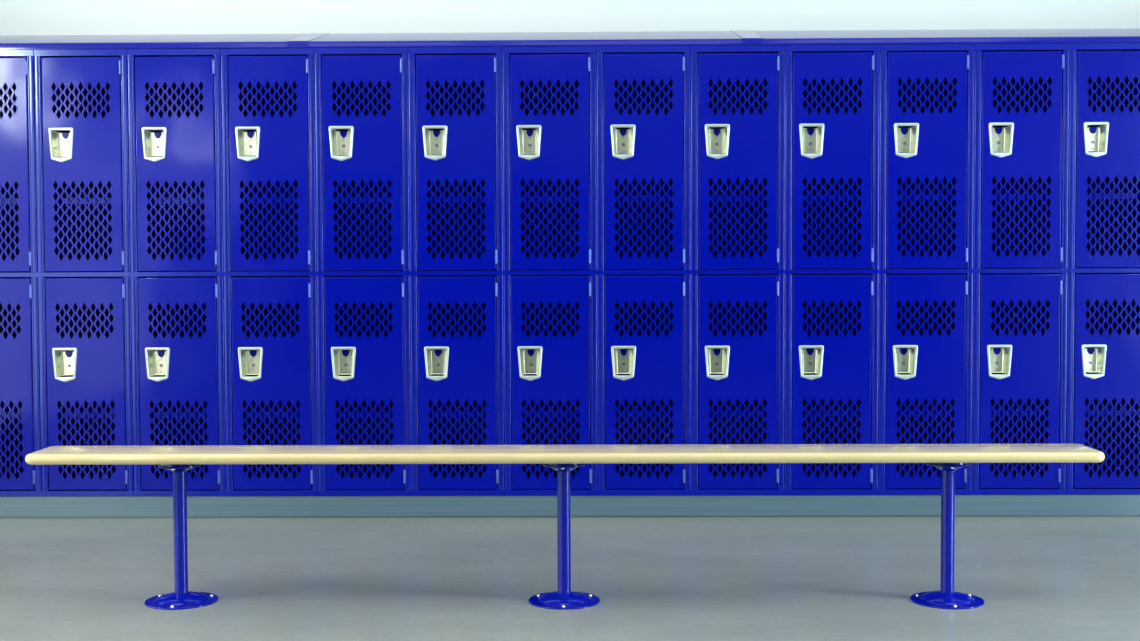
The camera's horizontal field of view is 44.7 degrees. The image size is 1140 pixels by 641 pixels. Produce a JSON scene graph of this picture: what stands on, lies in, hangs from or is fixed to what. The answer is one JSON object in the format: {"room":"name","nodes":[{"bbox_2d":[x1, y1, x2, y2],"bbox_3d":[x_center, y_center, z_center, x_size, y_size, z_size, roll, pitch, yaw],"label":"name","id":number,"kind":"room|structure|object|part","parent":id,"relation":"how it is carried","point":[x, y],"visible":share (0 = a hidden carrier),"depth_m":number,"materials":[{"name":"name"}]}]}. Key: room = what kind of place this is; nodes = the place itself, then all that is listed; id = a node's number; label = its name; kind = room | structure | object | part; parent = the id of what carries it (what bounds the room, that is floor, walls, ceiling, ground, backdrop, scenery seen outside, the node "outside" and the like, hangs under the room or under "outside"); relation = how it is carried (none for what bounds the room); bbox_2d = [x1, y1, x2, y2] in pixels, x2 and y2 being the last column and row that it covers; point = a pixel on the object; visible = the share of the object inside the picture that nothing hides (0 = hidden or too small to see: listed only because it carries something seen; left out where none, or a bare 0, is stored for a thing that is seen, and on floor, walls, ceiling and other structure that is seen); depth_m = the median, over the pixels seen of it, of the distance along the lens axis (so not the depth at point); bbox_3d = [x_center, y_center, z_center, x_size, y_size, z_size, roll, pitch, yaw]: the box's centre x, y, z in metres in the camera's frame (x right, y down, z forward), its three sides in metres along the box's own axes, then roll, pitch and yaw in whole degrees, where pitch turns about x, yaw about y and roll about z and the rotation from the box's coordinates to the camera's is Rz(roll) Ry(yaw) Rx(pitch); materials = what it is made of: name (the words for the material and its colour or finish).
{"room":"changing room","nodes":[
{"label":"changing room","id":0,"kind":"room"},
{"bbox_2d":[0,516,1139,640],"bbox_3d":[0.262,1.019,1.160,7.440,0.100,10.220,0,2,1],"label":"floor","id":1,"kind":"structure","parent":0,"point":[436,578],"depth_m":4.55,"materials":[{"name":"concrete"}]},
{"bbox_2d":[25,444,1104,609],"bbox_3d":[-0.022,0.625,4.235,3.226,0.468,0.228,0,2,1],"label":"bench","id":2,"kind":"object","parent":1,"relation":"on","point":[948,458],"visible":1,"depth_m":4.17,"materials":[{"name":"brown wood"}]},
{"bbox_2d":[0,0,1139,35],"bbox_3d":[0.325,-0.713,6.151,7.440,3.000,0.120,0,2,1],"label":"wall","id":3,"kind":"structure","parent":0,"point":[17,17],"depth_m":6.07,"materials":[{"name":"white paint"}]},
{"bbox_2d":[0,495,1139,517],"bbox_3d":[0.326,0.751,5.906,7.200,0.091,0.474,0,2,1],"label":"baseboard","id":4,"kind":"structure","parent":3,"relation":"attached to","point":[626,505],"depth_m":5.67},
{"bbox_2d":[0,50,41,496],"bbox_3d":[-2.364,-0.196,5.891,0.380,1.824,0.464,0,2,1],"label":"locker","id":5,"kind":"object","parent":4,"relation":"on","point":[20,428],"visible":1,"depth_m":5.67,"materials":[{"name":"blue metal"}]},
{"bbox_2d":[1,198,17,204],"bbox_3d":[-2.364,-0.497,5.896,0.374,0.026,0.391,0,2,1],"label":"shelf","id":6,"kind":"object","parent":5,"relation":"attached to","point":[2,201],"depth_m":5.70,"materials":[{"name":"blue metal"}]},
{"bbox_2d":[0,403,22,418],"bbox_3d":[-2.361,0.386,5.928,0.374,0.026,0.391,0,2,1],"label":"shelf","id":7,"kind":"object","parent":5,"relation":"attached to","point":[2,405],"depth_m":5.77,"materials":[{"name":"blue metal"}]},
{"bbox_3d":[-2.368,-0.634,5.659,0.320,0.871,0.018,0,2,1],"label":"door","id":8,"kind":"part","parent":5,"relation":"part of","materials":[{"name":"blue metal"}]},
{"bbox_3d":[-2.364,0.262,5.692,0.320,0.871,0.018,0,2,1],"label":"door","id":9,"kind":"part","parent":5,"relation":"part of","materials":[{"name":"blue metal"}]},
{"bbox_2d":[33,49,133,495],"bbox_3d":[-1.982,-0.197,5.886,0.380,1.824,0.464,0,2,1],"label":"locker","id":10,"kind":"object","parent":4,"relation":"on","point":[82,138],"visible":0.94,"depth_m":5.67,"materials":[{"name":"blue metal"}]},
{"bbox_2d":[52,131,70,156],"bbox_3d":[-2.071,-0.720,5.666,0.080,0.108,0.038,0,2,1],"label":"handle","id":11,"kind":"object","parent":10,"relation":"on","point":[61,141],"depth_m":5.68,"materials":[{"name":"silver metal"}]},
{"bbox_2d":[55,351,73,376],"bbox_3d":[-2.067,0.176,5.699,0.080,0.108,0.038,0,2,1],"label":"handle","id":12,"kind":"object","parent":10,"relation":"on","point":[64,360],"depth_m":5.72,"materials":[{"name":"silver metal"}]},
{"bbox_2d":[54,198,110,203],"bbox_3d":[-1.984,-0.498,5.891,0.374,0.026,0.391,0,2,1],"label":"shelf","id":13,"kind":"object","parent":10,"relation":"attached to","point":[60,200],"depth_m":5.70,"materials":[{"name":"blue metal"}]},
{"bbox_3d":[-1.987,-0.635,5.654,0.320,0.871,0.018,0,2,1],"label":"door","id":14,"kind":"part","parent":10,"relation":"part of","materials":[{"name":"blue metal"}]},
{"bbox_2d":[57,403,114,417],"bbox_3d":[-1.980,0.384,5.923,0.374,0.026,0.391,0,2,1],"label":"shelf","id":15,"kind":"object","parent":10,"relation":"attached to","point":[90,409],"depth_m":5.80,"materials":[{"name":"blue metal"}]},
{"bbox_3d":[-1.983,0.261,5.687,0.320,0.871,0.018,0,2,1],"label":"door","id":16,"kind":"part","parent":10,"relation":"part of","materials":[{"name":"blue metal"}]},
{"bbox_2d":[127,49,225,495],"bbox_3d":[-1.601,-0.199,5.880,0.380,1.824,0.464,0,2,1],"label":"locker","id":17,"kind":"object","parent":4,"relation":"on","point":[175,114],"visible":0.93,"depth_m":5.66,"materials":[{"name":"blue metal"}]},
{"bbox_2d":[145,130,163,156],"bbox_3d":[-1.690,-0.721,5.661,0.080,0.108,0.038,0,2,1],"label":"handle","id":18,"kind":"object","parent":17,"relation":"on","point":[154,141],"depth_m":5.68,"materials":[{"name":"silver metal"}]},
{"bbox_2d":[148,350,166,376],"bbox_3d":[-1.686,0.175,5.694,0.080,0.108,0.038,0,2,1],"label":"handle","id":19,"kind":"object","parent":17,"relation":"on","point":[157,360],"depth_m":5.71,"materials":[{"name":"silver metal"}]},
{"bbox_2d":[148,197,203,203],"bbox_3d":[-1.603,-0.499,5.886,0.374,0.026,0.391,0,2,1],"label":"shelf","id":20,"kind":"object","parent":17,"relation":"attached to","point":[153,201],"depth_m":5.69,"materials":[{"name":"blue metal"}]},
{"bbox_3d":[-1.606,-0.637,5.649,0.320,0.871,0.018,0,2,1],"label":"door","id":21,"kind":"part","parent":17,"relation":"part of","materials":[{"name":"blue metal"}]},
{"bbox_2d":[150,403,207,417],"bbox_3d":[-1.599,0.383,5.918,0.374,0.026,0.391,0,2,1],"label":"shelf","id":22,"kind":"object","parent":17,"relation":"attached to","point":[156,409],"depth_m":5.78,"materials":[{"name":"blue metal"}]},
{"bbox_3d":[-1.602,0.260,5.681,0.320,0.871,0.018,0,2,1],"label":"door","id":23,"kind":"part","parent":17,"relation":"part of","materials":[{"name":"blue metal"}]},
{"bbox_2d":[220,48,318,495],"bbox_3d":[-1.221,-0.200,5.875,0.380,1.824,0.464,0,2,1],"label":"locker","id":24,"kind":"object","parent":4,"relation":"on","point":[268,94],"visible":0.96,"depth_m":5.66,"materials":[{"name":"blue metal"}]},
{"bbox_2d":[238,130,257,155],"bbox_3d":[-1.309,-0.723,5.656,0.080,0.108,0.038,0,2,1],"label":"handle","id":25,"kind":"object","parent":24,"relation":"on","point":[247,140],"depth_m":5.67,"materials":[{"name":"silver metal"}]},
{"bbox_2d":[241,350,259,375],"bbox_3d":[-1.305,0.174,5.688,0.080,0.108,0.038,0,2,1],"label":"handle","id":26,"kind":"object","parent":24,"relation":"on","point":[250,359],"depth_m":5.71,"materials":[{"name":"silver metal"}]},
{"bbox_2d":[241,197,296,203],"bbox_3d":[-1.222,-0.501,5.881,0.374,0.026,0.391,0,2,1],"label":"shelf","id":27,"kind":"object","parent":24,"relation":"attached to","point":[246,200],"depth_m":5.69,"materials":[{"name":"blue metal"}]},
{"bbox_3d":[-1.225,-0.638,5.644,0.320,0.871,0.018,0,2,1],"label":"door","id":28,"kind":"part","parent":24,"relation":"part of","materials":[{"name":"blue metal"}]},
{"bbox_3d":[-1.221,0.259,5.676,0.320,0.871,0.018,0,2,1],"label":"door","id":29,"kind":"part","parent":24,"relation":"part of","materials":[{"name":"blue metal"}]},
{"bbox_2d":[242,403,311,417],"bbox_3d":[-1.218,0.382,5.913,0.374,0.026,0.391,0,2,1],"label":"shelf","id":30,"kind":"object","parent":24,"relation":"attached to","point":[293,409],"depth_m":5.77,"materials":[{"name":"blue metal"}]},
{"bbox_2d":[314,47,411,495],"bbox_3d":[-0.840,-0.201,5.870,0.380,1.824,0.464,0,2,1],"label":"locker","id":31,"kind":"object","parent":4,"relation":"on","point":[362,94],"visible":0.88,"depth_m":5.65,"materials":[{"name":"blue metal"}]},
{"bbox_2d":[332,129,350,155],"bbox_3d":[-0.928,-0.724,5.651,0.080,0.108,0.038,0,2,1],"label":"handle","id":32,"kind":"object","parent":31,"relation":"on","point":[341,140],"depth_m":5.67,"materials":[{"name":"silver metal"}]},
{"bbox_2d":[334,350,352,375],"bbox_3d":[-0.924,0.173,5.683,0.080,0.108,0.038,0,2,1],"label":"handle","id":33,"kind":"object","parent":31,"relation":"on","point":[343,359],"depth_m":5.70,"materials":[{"name":"silver metal"}]},
{"bbox_3d":[-0.844,-0.639,5.638,0.320,0.871,0.018,0,2,1],"label":"door","id":34,"kind":"part","parent":31,"relation":"part of","materials":[{"name":"blue metal"}]},
{"bbox_3d":[-0.840,0.257,5.671,0.320,0.871,0.018,0,2,1],"label":"door","id":35,"kind":"part","parent":31,"relation":"part of","materials":[{"name":"blue metal"}]},
{"bbox_2d":[334,196,402,202],"bbox_3d":[-0.841,-0.502,5.875,0.374,0.026,0.391,0,2,1],"label":"shelf","id":36,"kind":"object","parent":31,"relation":"attached to","point":[339,199],"depth_m":5.68,"materials":[{"name":"blue metal"}]},
{"bbox_2d":[335,402,404,417],"bbox_3d":[-0.837,0.381,5.907,0.374,0.026,0.391,0,2,1],"label":"shelf","id":37,"kind":"object","parent":31,"relation":"attached to","point":[337,404],"depth_m":5.75,"materials":[{"name":"blue metal"}]},
{"bbox_2d":[308,31,742,47],"bbox_3d":[-0.179,-1.185,5.838,1.755,0.139,0.483,0,2,1],"label":"locker top","id":38,"kind":"object","parent":31,"relation":"on","point":[656,38],"visible":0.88,"depth_m":5.62,"materials":[{"name":"blue metal"}]},
{"bbox_2d":[408,47,504,495],"bbox_3d":[-0.459,-0.202,5.864,0.380,1.824,0.464,0,2,1],"label":"locker","id":39,"kind":"object","parent":4,"relation":"on","point":[456,96],"visible":0.93,"depth_m":5.65,"materials":[{"name":"blue metal"}]},
{"bbox_2d":[425,129,444,154],"bbox_3d":[-0.547,-0.725,5.645,0.080,0.108,0.038,0,2,1],"label":"handle","id":40,"kind":"object","parent":39,"relation":"on","point":[434,140],"depth_m":5.66,"materials":[{"name":"silver metal"}]},
{"bbox_2d":[427,349,446,375],"bbox_3d":[-0.543,0.171,5.678,0.080,0.108,0.038,0,2,1],"label":"handle","id":41,"kind":"object","parent":39,"relation":"on","point":[436,359],"depth_m":5.70,"materials":[{"name":"silver metal"}]},
{"bbox_2d":[427,196,483,202],"bbox_3d":[-0.460,-0.503,5.870,0.374,0.026,0.391,0,2,1],"label":"shelf","id":42,"kind":"object","parent":39,"relation":"attached to","point":[433,199],"depth_m":5.67,"materials":[{"name":"blue metal"}]},
{"bbox_3d":[-0.463,-0.640,5.633,0.320,0.871,0.018,0,2,1],"label":"door","id":43,"kind":"part","parent":39,"relation":"part of","materials":[{"name":"blue metal"}]},
{"bbox_3d":[-0.459,0.256,5.666,0.320,0.871,0.018,0,2,1],"label":"door","id":44,"kind":"part","parent":39,"relation":"part of","materials":[{"name":"blue metal"}]},
{"bbox_2d":[418,402,497,417],"bbox_3d":[-0.456,0.379,5.902,0.374,0.026,0.391,0,2,1],"label":"shelf","id":45,"kind":"object","parent":39,"relation":"attached to","point":[430,404],"depth_m":5.78,"materials":[{"name":"blue metal"}]},
{"bbox_2d":[502,46,597,495],"bbox_3d":[-0.078,-0.204,5.859,0.380,1.824,0.464,0,2,1],"label":"locker","id":46,"kind":"object","parent":4,"relation":"on","point":[549,93],"visible":0.91,"depth_m":5.64,"materials":[{"name":"blue metal"}]},
{"bbox_2d":[519,128,538,154],"bbox_3d":[-0.166,-0.726,5.640,0.080,0.108,0.038,0,2,1],"label":"handle","id":47,"kind":"object","parent":46,"relation":"on","point":[528,139],"depth_m":5.66,"materials":[{"name":"silver metal"}]},
{"bbox_2d":[520,349,539,375],"bbox_3d":[-0.162,0.170,5.672,0.080,0.108,0.038,0,2,1],"label":"handle","id":48,"kind":"object","parent":46,"relation":"on","point":[529,359],"depth_m":5.69,"materials":[{"name":"silver metal"}]},
{"bbox_2d":[510,196,589,201],"bbox_3d":[-0.079,-0.504,5.865,0.374,0.026,0.391,0,2,1],"label":"shelf","id":49,"kind":"object","parent":46,"relation":"attached to","point":[527,199],"depth_m":5.67,"materials":[{"name":"blue metal"}]},
{"bbox_3d":[-0.082,-0.642,5.628,0.320,0.871,0.018,0,2,1],"label":"door","id":50,"kind":"part","parent":46,"relation":"part of","materials":[{"name":"blue metal"}]},
{"bbox_3d":[-0.078,0.255,5.660,0.320,0.871,0.018,0,2,1],"label":"door","id":51,"kind":"part","parent":46,"relation":"part of","materials":[{"name":"blue metal"}]},
{"bbox_2d":[511,402,590,416],"bbox_3d":[-0.075,0.378,5.897,0.374,0.026,0.391,0,2,1],"label":"shelf","id":52,"kind":"object","parent":46,"relation":"attached to","point":[528,408],"depth_m":5.76,"materials":[{"name":"blue metal"}]},
{"bbox_2d":[596,46,690,495],"bbox_3d":[0.303,-0.205,5.854,0.380,1.824,0.464,0,2,1],"label":"locker","id":53,"kind":"object","parent":4,"relation":"on","point":[643,93],"visible":0.94,"depth_m":5.63,"materials":[{"name":"blue metal"}]},
{"bbox_2d":[613,128,632,153],"bbox_3d":[0.215,-0.728,5.635,0.080,0.108,0.038,0,2,1],"label":"handle","id":54,"kind":"object","parent":53,"relation":"on","point":[622,139],"depth_m":5.65,"materials":[{"name":"silver metal"}]},
{"bbox_2d":[614,349,632,374],"bbox_3d":[0.218,0.169,5.667,0.080,0.108,0.038,0,2,1],"label":"handle","id":55,"kind":"object","parent":53,"relation":"on","point":[623,358],"depth_m":5.68,"materials":[{"name":"silver metal"}]},
{"bbox_2d":[604,402,672,416],"bbox_3d":[0.306,0.377,5.892,0.374,0.026,0.391,0,2,1],"label":"shelf","id":56,"kind":"object","parent":53,"relation":"attached to","point":[621,408],"depth_m":5.75,"materials":[{"name":"blue metal"}]},
{"bbox_3d":[0.299,-0.643,5.623,0.320,0.871,0.018,0,2,1],"label":"door","id":57,"kind":"part","parent":53,"relation":"part of","materials":[{"name":"blue metal"}]},
{"bbox_3d":[0.303,0.253,5.655,0.320,0.871,0.018,0,2,1],"label":"door","id":58,"kind":"part","parent":53,"relation":"part of","materials":[{"name":"blue metal"}]},
{"bbox_2d":[615,195,683,201],"bbox_3d":[0.302,-0.506,5.860,0.374,0.026,0.391,0,2,1],"label":"shelf","id":59,"kind":"object","parent":53,"relation":"attached to","point":[648,198],"depth_m":5.66,"materials":[{"name":"blue metal"}]},
{"bbox_2d":[691,45,784,494],"bbox_3d":[0.684,-0.206,5.849,0.380,1.824,0.464,0,2,1],"label":"locker","id":60,"kind":"object","parent":4,"relation":"on","point":[738,91],"visible":0.91,"depth_m":5.63,"materials":[{"name":"blue metal"}]},
{"bbox_2d":[707,349,726,374],"bbox_3d":[0.600,0.167,5.662,0.080,0.108,0.038,0,2,1],"label":"handle","id":61,"kind":"object","parent":60,"relation":"on","point":[716,358],"depth_m":5.68,"materials":[{"name":"silver metal"}]},
{"bbox_2d":[707,127,726,153],"bbox_3d":[0.596,-0.729,5.630,0.080,0.108,0.038,0,2,1],"label":"handle","id":62,"kind":"object","parent":60,"relation":"on","point":[716,138],"depth_m":5.65,"materials":[{"name":"silver metal"}]},
{"bbox_2d":[709,195,765,200],"bbox_3d":[0.683,-0.507,5.854,0.374,0.026,0.391,0,2,1],"label":"shelf","id":63,"kind":"object","parent":60,"relation":"attached to","point":[715,198],"depth_m":5.66,"materials":[{"name":"blue metal"}]},
{"bbox_3d":[0.683,0.252,5.650,0.320,0.871,0.018,0,2,1],"label":"door","id":64,"kind":"part","parent":60,"relation":"part of","materials":[{"name":"blue metal"}]},
{"bbox_3d":[0.680,-0.644,5.617,0.320,0.871,0.018,0,2,1],"label":"door","id":65,"kind":"part","parent":60,"relation":"part of","materials":[{"name":"blue metal"}]},
{"bbox_2d":[709,401,777,416],"bbox_3d":[0.687,0.375,5.886,0.374,0.026,0.391,0,2,1],"label":"shelf","id":66,"kind":"object","parent":60,"relation":"attached to","point":[715,408],"depth_m":5.74,"materials":[{"name":"blue metal"}]},
{"bbox_2d":[731,28,1139,44],"bbox_3d":[1.928,-1.193,5.808,2.457,0.140,0.484,0,2,1],"label":"locker top","id":67,"kind":"object","parent":60,"relation":"on","point":[975,36],"visible":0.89,"depth_m":5.59,"materials":[{"name":"blue metal"}]},
{"bbox_2d":[784,44,879,494],"bbox_3d":[1.065,-0.208,5.843,0.380,1.824,0.464,0,2,1],"label":"locker","id":68,"kind":"object","parent":4,"relation":"on","point":[832,92],"visible":0.94,"depth_m":5.62,"materials":[{"name":"blue metal"}]},
{"bbox_2d":[801,348,820,374],"bbox_3d":[0.981,0.166,5.657,0.080,0.108,0.038,0,2,1],"label":"handle","id":69,"kind":"object","parent":68,"relation":"on","point":[810,358],"depth_m":5.67,"materials":[{"name":"silver metal"}]},
{"bbox_2d":[802,127,821,152],"bbox_3d":[0.977,-0.730,5.624,0.080,0.108,0.038,0,2,1],"label":"handle","id":70,"kind":"object","parent":68,"relation":"on","point":[811,138],"depth_m":5.64,"materials":[{"name":"silver metal"}]},
{"bbox_2d":[802,401,860,416],"bbox_3d":[1.068,0.374,5.881,0.374,0.026,0.391,0,2,1],"label":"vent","id":71,"kind":"object","parent":68,"relation":"attached to","point":[804,403],"depth_m":5.76,"materials":[{"name":"blue metal"}]},
{"bbox_3d":[1.065,0.251,5.645,0.320,0.871,0.018,0,2,1],"label":"door","id":72,"kind":"part","parent":68,"relation":"part of","materials":[{"name":"blue metal"}]},
{"bbox_3d":[1.061,-0.646,5.612,0.320,0.871,0.018,0,2,1],"label":"door","id":73,"kind":"part","parent":68,"relation":"part of","materials":[{"name":"blue metal"}]},
{"bbox_2d":[804,194,860,200],"bbox_3d":[1.064,-0.508,5.849,0.374,0.026,0.391,0,2,1],"label":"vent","id":74,"kind":"object","parent":68,"relation":"attached to","point":[809,197],"depth_m":5.65,"materials":[{"name":"blue metal"}]},
{"bbox_2d":[878,44,974,494],"bbox_3d":[1.446,-0.209,5.838,0.380,1.824,0.464,0,2,1],"label":"locker","id":75,"kind":"object","parent":4,"relation":"on","point":[926,113],"visible":0.89,"depth_m":5.62,"materials":[{"name":"blue metal"}]},
{"bbox_2d":[895,348,914,374],"bbox_3d":[1.361,0.165,5.651,0.080,0.108,0.038,0,2,1],"label":"handle","id":76,"kind":"object","parent":75,"relation":"on","point":[904,357],"depth_m":5.67,"materials":[{"name":"silver metal"}]},
{"bbox_2d":[896,126,915,152],"bbox_3d":[1.358,-0.732,5.619,0.080,0.108,0.038,0,2,1],"label":"handle","id":77,"kind":"object","parent":75,"relation":"on","point":[905,137],"depth_m":5.64,"materials":[{"name":"silver metal"}]},
{"bbox_2d":[896,401,954,415],"bbox_3d":[1.449,0.373,5.876,0.374,0.026,0.391,0,2,1],"label":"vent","id":78,"kind":"object","parent":75,"relation":"attached to","point":[898,403],"depth_m":5.74,"materials":[{"name":"blue metal"}]},
{"bbox_3d":[1.446,0.249,5.639,0.320,0.871,0.018,0,2,1],"label":"door","id":79,"kind":"part","parent":75,"relation":"part of","materials":[{"name":"blue metal"}]},
{"bbox_2d":[898,194,954,200],"bbox_3d":[1.445,-0.510,5.844,0.374,0.026,0.391,0,2,1],"label":"shelf","id":80,"kind":"object","parent":75,"relation":"attached to","point":[931,197],"depth_m":5.65,"materials":[{"name":"blue metal"}]},
{"bbox_3d":[1.442,-0.647,5.607,0.320,0.871,0.018,0,2,1],"label":"door","id":81,"kind":"part","parent":75,"relation":"part of","materials":[{"name":"blue metal"}]},
{"bbox_2d":[972,43,1069,494],"bbox_3d":[1.827,-0.210,5.833,0.380,1.824,0.464,0,2,1],"label":"locker","id":82,"kind":"object","parent":4,"relation":"on","point":[1020,229],"visible":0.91,"depth_m":5.61,"materials":[{"name":"blue metal"}]},
{"bbox_2d":[990,348,1008,373],"bbox_3d":[1.742,0.164,5.646,0.080,0.108,0.038,0,2,1],"label":"handle","id":83,"kind":"object","parent":82,"relation":"on","point":[999,357],"depth_m":5.66,"materials":[{"name":"silver metal"}]},
{"bbox_2d":[991,126,1010,151],"bbox_3d":[1.739,-0.733,5.614,0.080,0.108,0.038,0,2,1],"label":"handle","id":84,"kind":"object","parent":82,"relation":"on","point":[1000,137],"depth_m":5.63,"materials":[{"name":"silver metal"}]},
{"bbox_2d":[990,401,1048,415],"bbox_3d":[1.830,0.371,5.871,0.374,0.026,0.391,0,2,1],"label":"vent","id":85,"kind":"object","parent":82,"relation":"attached to","point":[1024,407],"depth_m":5.73,"materials":[{"name":"blue metal"}]},
{"bbox_3d":[1.826,0.248,5.634,0.320,0.871,0.018,0,2,1],"label":"door","id":86,"kind":"part","parent":82,"relation":"part of","materials":[{"name":"blue metal"}]},
{"bbox_3d":[1.823,-0.648,5.602,0.320,0.871,0.018,0,2,1],"label":"door","id":87,"kind":"part","parent":82,"relation":"part of","materials":[{"name":"blue metal"}]},
{"bbox_2d":[993,193,1049,199],"bbox_3d":[1.826,-0.511,5.839,0.374,0.026,0.391,0,2,1],"label":"shelf","id":88,"kind":"object","parent":82,"relation":"attached to","point":[998,197],"depth_m":5.64,"materials":[{"name":"blue metal"}]},
{"bbox_2d":[1066,43,1139,494],"bbox_3d":[2.208,-0.211,5.828,0.380,1.824,0.464,0,2,1],"label":"locker","id":89,"kind":"object","parent":4,"relation":"on","point":[1103,409],"visible":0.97,"depth_m":5.61,"materials":[{"name":"blue metal"}]},
{"bbox_2d":[1084,347,1103,373],"bbox_3d":[2.123,0.162,5.641,0.080,0.108,0.038,0,2,1],"label":"handle","id":90,"kind":"object","parent":89,"relation":"on","point":[1093,357],"depth_m":5.66,"materials":[{"name":"silver metal"}]},
{"bbox_2d":[1086,125,1105,151],"bbox_3d":[2.120,-0.734,5.608,0.080,0.108,0.038,0,2,1],"label":"handle","id":91,"kind":"object","parent":89,"relation":"on","point":[1095,136],"depth_m":5.63,"materials":[{"name":"silver metal"}]},
{"bbox_3d":[2.207,0.247,5.629,0.320,0.871,0.018,0,2,1],"label":"door","id":92,"kind":"part","parent":89,"relation":"part of","materials":[{"name":"blue metal"}]},
{"bbox_3d":[2.204,-0.650,5.596,0.320,0.871,0.018,0,2,1],"label":"door","id":93,"kind":"part","parent":89,"relation":"part of","materials":[{"name":"blue metal"}]},
{"bbox_2d":[1085,401,1139,415],"bbox_3d":[2.211,0.370,5.865,0.374,0.026,0.391,0,2,1],"label":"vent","id":94,"kind":"object","parent":89,"relation":"attached to","point":[1091,407],"depth_m":5.72,"materials":[{"name":"blue metal"}]},
{"bbox_2d":[1087,193,1139,199],"bbox_3d":[2.207,-0.512,5.833,0.374,0.026,0.391,0,2,1],"label":"shelf","id":95,"kind":"object","parent":89,"relation":"attached to","point":[1093,196],"depth_m":5.64,"materials":[{"name":"blue metal"}]},
{"bbox_3d":[-3.125,-0.193,5.901,0.380,1.824,0.464,0,2,1],"label":"locker","id":96,"kind":"object","parent":4,"relation":"on","visible":0},
{"bbox_2d":[0,33,329,49],"bbox_3d":[-2.188,-1.179,5.865,2.262,0.140,0.484,0,2,1],"label":"locker top","id":97,"kind":"object","parent":96,"relation":"on","point":[178,41],"visible":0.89,"depth_m":5.66,"materials":[{"name":"blue metal"}]}
]}

